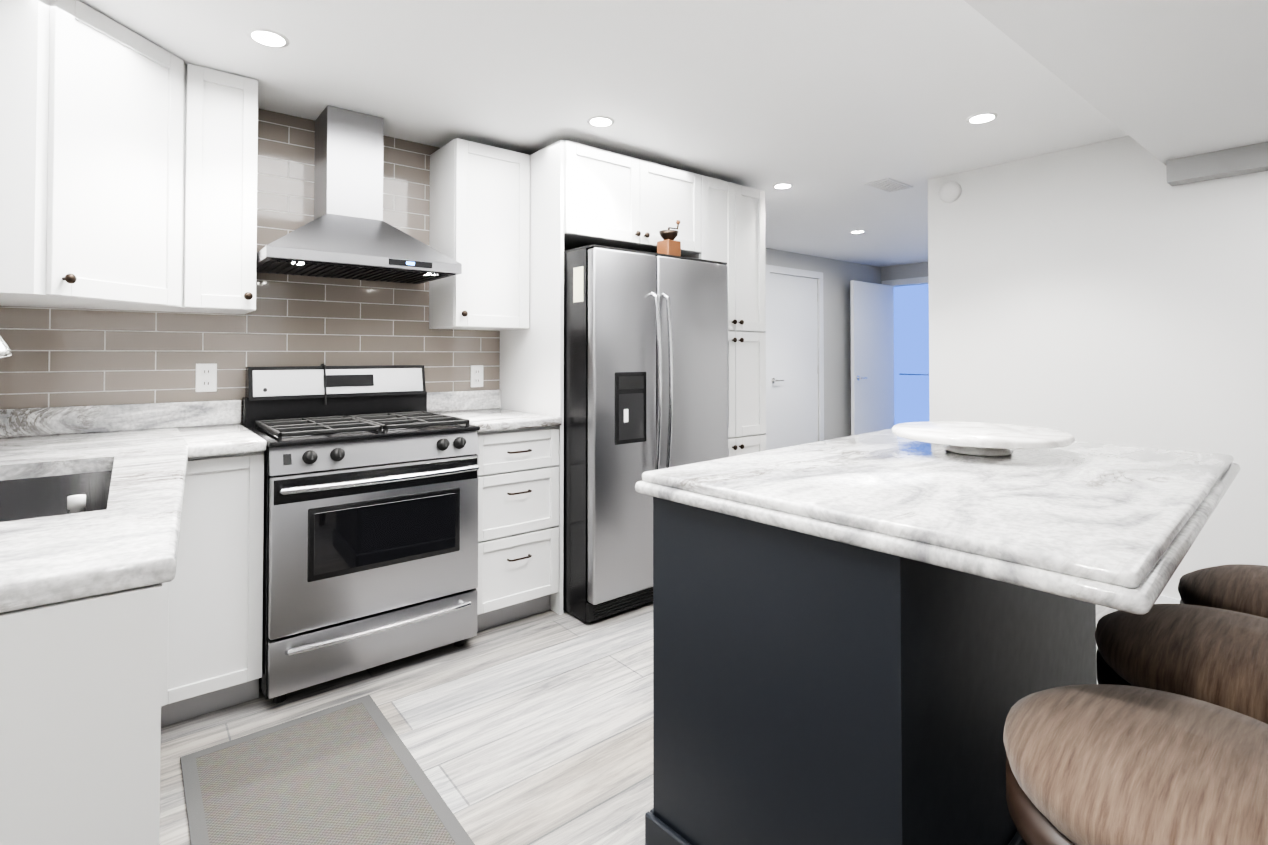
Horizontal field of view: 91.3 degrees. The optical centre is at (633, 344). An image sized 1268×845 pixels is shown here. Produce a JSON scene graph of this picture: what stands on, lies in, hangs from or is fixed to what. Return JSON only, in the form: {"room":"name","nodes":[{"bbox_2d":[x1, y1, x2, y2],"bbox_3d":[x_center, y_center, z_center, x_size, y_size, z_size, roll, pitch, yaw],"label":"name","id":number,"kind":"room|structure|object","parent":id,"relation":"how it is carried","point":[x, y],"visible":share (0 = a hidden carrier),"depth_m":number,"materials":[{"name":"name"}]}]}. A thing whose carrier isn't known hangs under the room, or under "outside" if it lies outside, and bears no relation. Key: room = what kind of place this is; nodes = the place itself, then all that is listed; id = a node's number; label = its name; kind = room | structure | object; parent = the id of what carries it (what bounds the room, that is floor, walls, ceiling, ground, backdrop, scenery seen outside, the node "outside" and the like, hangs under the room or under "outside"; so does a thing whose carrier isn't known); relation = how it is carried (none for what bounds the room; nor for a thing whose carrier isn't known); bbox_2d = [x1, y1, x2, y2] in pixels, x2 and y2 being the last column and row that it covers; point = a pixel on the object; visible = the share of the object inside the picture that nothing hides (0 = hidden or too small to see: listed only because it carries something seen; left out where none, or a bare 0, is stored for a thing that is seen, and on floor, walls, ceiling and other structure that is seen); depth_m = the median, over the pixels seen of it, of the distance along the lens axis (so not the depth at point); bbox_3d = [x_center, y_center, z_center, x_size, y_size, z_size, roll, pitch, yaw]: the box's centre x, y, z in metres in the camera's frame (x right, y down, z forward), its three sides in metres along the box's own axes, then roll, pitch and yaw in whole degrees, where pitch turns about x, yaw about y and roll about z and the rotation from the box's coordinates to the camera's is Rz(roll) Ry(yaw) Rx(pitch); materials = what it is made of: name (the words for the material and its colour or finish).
{"room":"kitchen","nodes":[
{"label":"kitchen","id":0,"kind":"room"},
{"bbox_2d":[79,0,1127,266],"bbox_3d":[2.277,-1.057,3.271,9.300,0.100,8.400,1,-1,-39],"label":"ceiling","id":1,"kind":"structure","parent":0,"point":[827,108],"depth_m":2.43,"materials":[{"name":"white paint"}]},
{"bbox_2d":[247,28,289,47],"bbox_3d":[-1.222,-1.024,2.074,0.124,0.006,0.124,1,-1,-39],"label":"recessed light","id":2,"kind":"object","parent":1,"relation":"in","point":[268,37],"visible":1,"depth_m":2.06,"materials":[{"name":"white plastic"}]},
{"bbox_2d":[587,116,613,126],"bbox_3d":[-0.151,-1.012,2.816,0.124,0.006,0.124,1,-1,-39],"label":"recessed light","id":3,"kind":"object","parent":1,"relation":"in","point":[600,121],"visible":1,"depth_m":2.81,"materials":[{"name":"white plastic"}]},
{"bbox_2d":[773,183,792,188],"bbox_3d":[0.933,-0.994,3.892,0.124,0.006,0.124,1,-1,-39],"label":"recessed light","id":4,"kind":"object","parent":1,"relation":"in","point":[782,185],"visible":1,"depth_m":3.87,"materials":[{"name":"white plastic"}]},
{"bbox_2d":[850,230,864,232],"bbox_3d":[1.929,-0.971,5.346,0.124,0.006,0.124,1,-1,-39],"label":"recessed light","id":5,"kind":"object","parent":1,"relation":"in","point":[859,231],"visible":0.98,"depth_m":5.32,"materials":[{"name":"white plastic"}]},
{"bbox_2d":[864,178,912,192],"bbox_3d":[1.593,-0.992,3.874,0.300,0.012,0.160,1,-1,-39],"label":"ceiling vent","id":6,"kind":"object","parent":1,"relation":"in","point":[889,185],"visible":0.98,"depth_m":3.85,"materials":[{"name":"white plastic"}]},
{"bbox_2d":[966,112,997,123],"bbox_3d":[1.558,-1.012,2.776,0.124,0.006,0.124,1,-1,-39],"label":"recessed light","id":7,"kind":"object","parent":1,"relation":"in","point":[981,118],"visible":1,"depth_m":2.77,"materials":[{"name":"white plastic"}]},
{"bbox_2d":[530,140,703,259],"bbox_3d":[-0.170,-0.735,3.440,0.900,0.440,0.636,1,-1,-39],"label":"upper cabinet","id":8,"kind":"object","parent":0,"relation":"attached to","point":[581,195],"depth_m":3.10,"materials":[{"name":"white wood"}]},
{"bbox_2d":[159,601,1117,844],"bbox_3d":[2.277,1.312,3.233,9.300,0.100,8.400,1,-1,-39],"label":"floor","id":9,"kind":"structure","parent":0,"point":[535,729],"depth_m":2.03,"materials":[{"name":"grey wood"}]},
{"bbox_2d":[0,575,175,844],"bbox_3d":[-1.023,0.784,0.859,0.566,0.880,0.405,1,-1,-39],"label":"base cabinet","id":10,"kind":"object","parent":9,"relation":"on","point":[97,692],"depth_m":0.83,"materials":[{"name":"white wood"}]},
{"bbox_2d":[0,400,266,612],"bbox_3d":[-1.386,0.285,1.572,0.893,0.140,1.962,1,-1,-39],"label":"countertop","id":11,"kind":"structure","parent":10,"relation":"on","point":[128,538],"depth_m":1.43,"materials":[{"name":"stone"}]},
{"bbox_2d":[0,336,12,358],"bbox_3d":[-1.463,0.045,1.256,0.287,0.529,0.104,1,-1,-39],"label":"faucet","id":12,"kind":"object","parent":11,"relation":"on","point":[5,350],"visible":1,"depth_m":1.34,"materials":[{"name":"silver metal"}]},
{"bbox_2d":[0,471,111,521],"bbox_3d":[-1.377,0.459,1.344,0.398,0.213,0.808,1,-1,-39],"label":"sink","id":13,"kind":"object","parent":11,"relation":"in","point":[30,498],"visible":0.06,"depth_m":1.68,"materials":[{"name":"silver metal"}]},
{"bbox_2d":[67,494,85,513],"bbox_3d":[-1.273,0.452,1.415,0.060,0.217,0.060,1,-1,-39],"label":"soap bottle","id":14,"kind":"object","parent":13,"relation":"in","point":[76,503],"visible":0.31,"depth_m":1.41,"materials":[{"name":"white plastic"}]},
{"bbox_2d":[172,451,263,723],"bbox_3d":[-1.581,0.807,2.236,0.345,0.880,0.667,1,-1,-39],"label":"base cabinet","id":15,"kind":"object","parent":9,"relation":"on","point":[219,568],"depth_m":2.06,"materials":[{"name":"white wood"}]},
{"bbox_2d":[180,695,474,844],"bbox_3d":[-0.461,1.225,1.180,0.540,0.008,2.170,1,-1,-39],"label":"rug","id":16,"kind":"object","parent":9,"relation":"on","point":[351,772],"visible":1,"depth_m":1.72,"materials":[{"name":"beige fabric"}]},
{"bbox_2d":[242,364,479,702],"bbox_3d":[-1.123,0.666,2.558,0.764,1.170,0.748,1,-1,-39],"label":"range","id":17,"kind":"object","parent":9,"relation":"on","point":[370,551],"visible":1,"depth_m":2.33,"materials":[{"name":"silver metal"}]},
{"bbox_2d":[476,426,558,631],"bbox_3d":[-0.695,0.819,2.975,0.426,0.879,0.638,1,-1,-39],"label":"base cabinet","id":18,"kind":"object","parent":9,"relation":"on","point":[518,523],"visible":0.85,"depth_m":2.76,"materials":[{"name":"white wood"}]},
{"bbox_2d":[427,390,561,432],"bbox_3d":[-0.697,0.308,2.986,0.426,0.140,0.636,1,-1,-39],"label":"countertop","id":19,"kind":"structure","parent":18,"relation":"on","point":[483,410],"depth_m":3.10,"materials":[{"name":"stone"}]},
{"bbox_2d":[563,244,727,622],"bbox_3d":[-0.074,0.413,3.301,0.881,1.700,0.890,1,-1,-39],"label":"fridge","id":20,"kind":"object","parent":9,"relation":"on","point":[645,361],"visible":0.69,"depth_m":2.88,"materials":[{"name":"silver metal"}]},
{"bbox_2d":[657,220,680,255],"bbox_3d":[0.193,-0.545,3.192,0.136,0.212,0.100,1,-1,-39],"label":"coffee grinder","id":21,"kind":"object","parent":20,"relation":"on","point":[669,245],"visible":0.96,"depth_m":3.15,"materials":[{"name":"brown wood"}]},
{"bbox_2d":[684,176,765,456],"bbox_3d":[0.396,0.163,3.885,0.558,2.220,0.636,1,-1,-39],"label":"tall cabinet","id":22,"kind":"object","parent":9,"relation":"on","point":[734,214],"depth_m":3.69,"materials":[{"name":"white wood"}]},
{"bbox_2d":[645,497,1096,844],"bbox_3d":[0.761,0.802,1.740,1.412,0.872,0.638,1,-1,-42],"label":"kitchen island","id":23,"kind":"object","parent":9,"relation":"on","point":[811,690],"visible":0.65,"depth_m":1.25,"materials":[{"name":"grey paint"}]},
{"bbox_2d":[635,429,1239,614],"bbox_3d":[0.862,0.338,1.637,1.450,0.053,0.976,1,-1,-42],"label":"island countertop","id":24,"kind":"structure","parent":23,"relation":"on","point":[1118,527],"depth_m":1.22,"materials":[{"name":"stone"}]},
{"bbox_2d":[892,421,1074,455],"bbox_3d":[1.007,0.282,1.816,0.464,0.064,0.464,1,-1,-39],"label":"cake stand","id":25,"kind":"object","parent":24,"relation":"on","point":[980,439],"visible":1,"depth_m":1.73,"materials":[{"name":"ceramic"}]},
{"bbox_2d":[1003,684,1267,844],"bbox_3d":[0.792,0.688,0.822,0.503,1.074,0.524,1,-1,-39],"label":"bar stool","id":26,"kind":"object","parent":9,"relation":"on","point":[1099,764],"visible":1,"depth_m":0.81,"materials":[{"name":"fabric"}]},
{"bbox_2d":[1094,604,1267,723],"bbox_3d":[1.174,0.693,1.145,0.503,1.074,0.524,1,-1,-39],"label":"bar stool","id":27,"kind":"object","parent":9,"relation":"on","point":[1216,656],"visible":0.62,"depth_m":1.13,"materials":[{"name":"fabric"}]},
{"bbox_2d":[1178,564,1267,617],"bbox_3d":[1.565,0.697,1.393,0.503,1.074,0.524,1,-1,-39],"label":"bar stool","id":28,"kind":"object","parent":9,"relation":"on","point":[1242,588],"visible":0.38,"depth_m":1.44,"materials":[{"name":"fabric"}]},
{"bbox_2d":[764,248,880,439],"bbox_3d":[1.457,0.177,6.336,4.120,2.270,0.120,1,-1,-39],"label":"wall","id":29,"kind":"structure","parent":0,"point":[839,276],"depth_m":6.90,"materials":[{"name":"grey paint"}]},
{"bbox_2d":[764,264,823,450],"bbox_3d":[1.667,0.264,6.424,0.980,2.100,0.095,1,-1,-39],"label":"hall door","id":30,"kind":"structure","parent":29,"relation":"in","point":[794,332],"depth_m":6.43,"materials":[{"name":"white wood"}]},
{"bbox_2d":[881,262,928,286],"bbox_3d":[3.728,0.183,6.714,0.120,2.270,2.160,1,-1,-39],"label":"wall","id":31,"kind":"structure","parent":0,"point":[906,271],"depth_m":7.30,"materials":[{"name":"grey paint"}]},
{"bbox_2d":[850,276,928,435],"bbox_3d":[2.969,0.270,6.843,0.889,2.100,0.960,1,-1,-39],"label":"hall door","id":32,"kind":"structure","parent":31,"relation":"in","point":[872,357],"depth_m":7.06,"materials":[{"name":"white wood"}]},
{"bbox_2d":[893,284,929,424],"bbox_3d":[4.033,0.199,7.709,0.050,2.270,2.120,1,-1,-39],"label":"wall","id":33,"kind":"structure","parent":0,"point":[911,344],"depth_m":8.13,"materials":[{"name":"paint"}]},
{"bbox_2d":[899,373,928,374],"bbox_3d":[3.979,0.384,7.663,0.047,0.019,1.440,1,-1,-39],"label":"towel rail","id":34,"kind":"object","parent":33,"relation":"attached to","point":[913,374],"visible":0.42,"depth_m":8.06,"materials":[{"name":"silver metal"}]},
{"bbox_2d":[928,135,1267,598],"bbox_3d":[3.339,0.106,1.931,0.140,2.270,4.770,1,-1,-39],"label":"wall","id":35,"kind":"structure","parent":0,"point":[1113,291],"depth_m":3.04,"materials":[{"name":"white paint"}]},
{"bbox_2d":[939,181,961,202],"bbox_3d":[1.852,-0.896,3.638,0.032,0.124,0.124,1,-1,-39],"label":"smoke detector","id":36,"kind":"object","parent":35,"relation":"attached to","point":[950,191],"visible":1,"depth_m":3.62,"materials":[{"name":"white plastic"}]},
{"bbox_2d":[1155,595,1180,603],"bbox_3d":[3.255,1.196,1.896,0.012,0.090,4.690,1,-1,-39],"label":"baseboard","id":37,"kind":"structure","parent":35,"relation":"attached to","point":[1162,599],"depth_m":2.86,"materials":[{"name":"white"}]},
{"bbox_2d":[964,0,1267,165],"bbox_3d":[1.979,-0.968,0.126,4.270,0.180,3.660,1,-1,-39],"label":"ceiling","id":38,"kind":"structure","parent":0,"point":[1162,81],"depth_m":1.86,"materials":[{"name":"white paint"}]},
{"bbox_2d":[1166,142,1267,185],"bbox_3d":[3.603,-0.807,1.432,0.100,0.100,3.640,1,-1,-39],"label":"beam","id":39,"kind":"structure","parent":38,"relation":"attached to","point":[1243,160],"depth_m":2.69,"materials":[{"name":"grey paint"}]},
{"bbox_3d":[-1.001,0.127,3.241,3.600,2.270,0.120,1,-1,-39],"label":"wall","id":40,"kind":"structure","parent":0,"visible":0},
{"bbox_2d":[0,0,257,313],"bbox_3d":[-1.789,-0.580,2.088,0.902,0.886,0.669,1,-1,-39],"label":"upper cabinet","id":41,"kind":"object","parent":40,"relation":"attached to","point":[128,169],"visible":1,"depth_m":1.99,"materials":[{"name":"white wood"}]},
{"bbox_2d":[0,108,499,424],"bbox_3d":[-1.538,-0.321,2.728,2.110,1.390,0.008,1,-1,-39],"label":"tile backsplash","id":42,"kind":"structure","parent":40,"relation":"attached to","point":[61,357],"depth_m":2.70,"materials":[{"name":"beige tile"}]},
{"bbox_2d":[195,363,216,391],"bbox_3d":[-1.751,0.136,2.538,0.072,0.116,0.007,1,-1,-39],"label":"electrical outlet","id":43,"kind":"object","parent":42,"relation":"attached to","point":[206,377],"visible":1,"depth_m":2.54,"materials":[{"name":"white plastic"}]},
{"bbox_2d":[471,365,482,386],"bbox_3d":[-0.831,0.168,3.285,0.072,0.116,0.007,1,-1,-39],"label":"electrical outlet","id":44,"kind":"object","parent":42,"relation":"attached to","point":[476,375],"visible":1,"depth_m":3.28,"materials":[{"name":"white plastic"}]},
{"bbox_2d":[256,105,461,283],"bbox_3d":[-1.200,-0.659,2.684,0.748,0.712,0.494,1,-1,-39],"label":"range hood","id":45,"kind":"object","parent":40,"relation":"attached to","point":[347,232],"visible":0.96,"depth_m":2.65,"materials":[{"name":"silver metal"}]},
{"bbox_2d":[429,138,529,330],"bbox_3d":[-0.769,-0.520,3.116,0.390,0.880,0.360,1,-1,-39],"label":"upper cabinet","id":46,"kind":"object","parent":40,"relation":"attached to","point":[480,212],"visible":1,"depth_m":3.00,"materials":[{"name":"white wood"}]}
]}

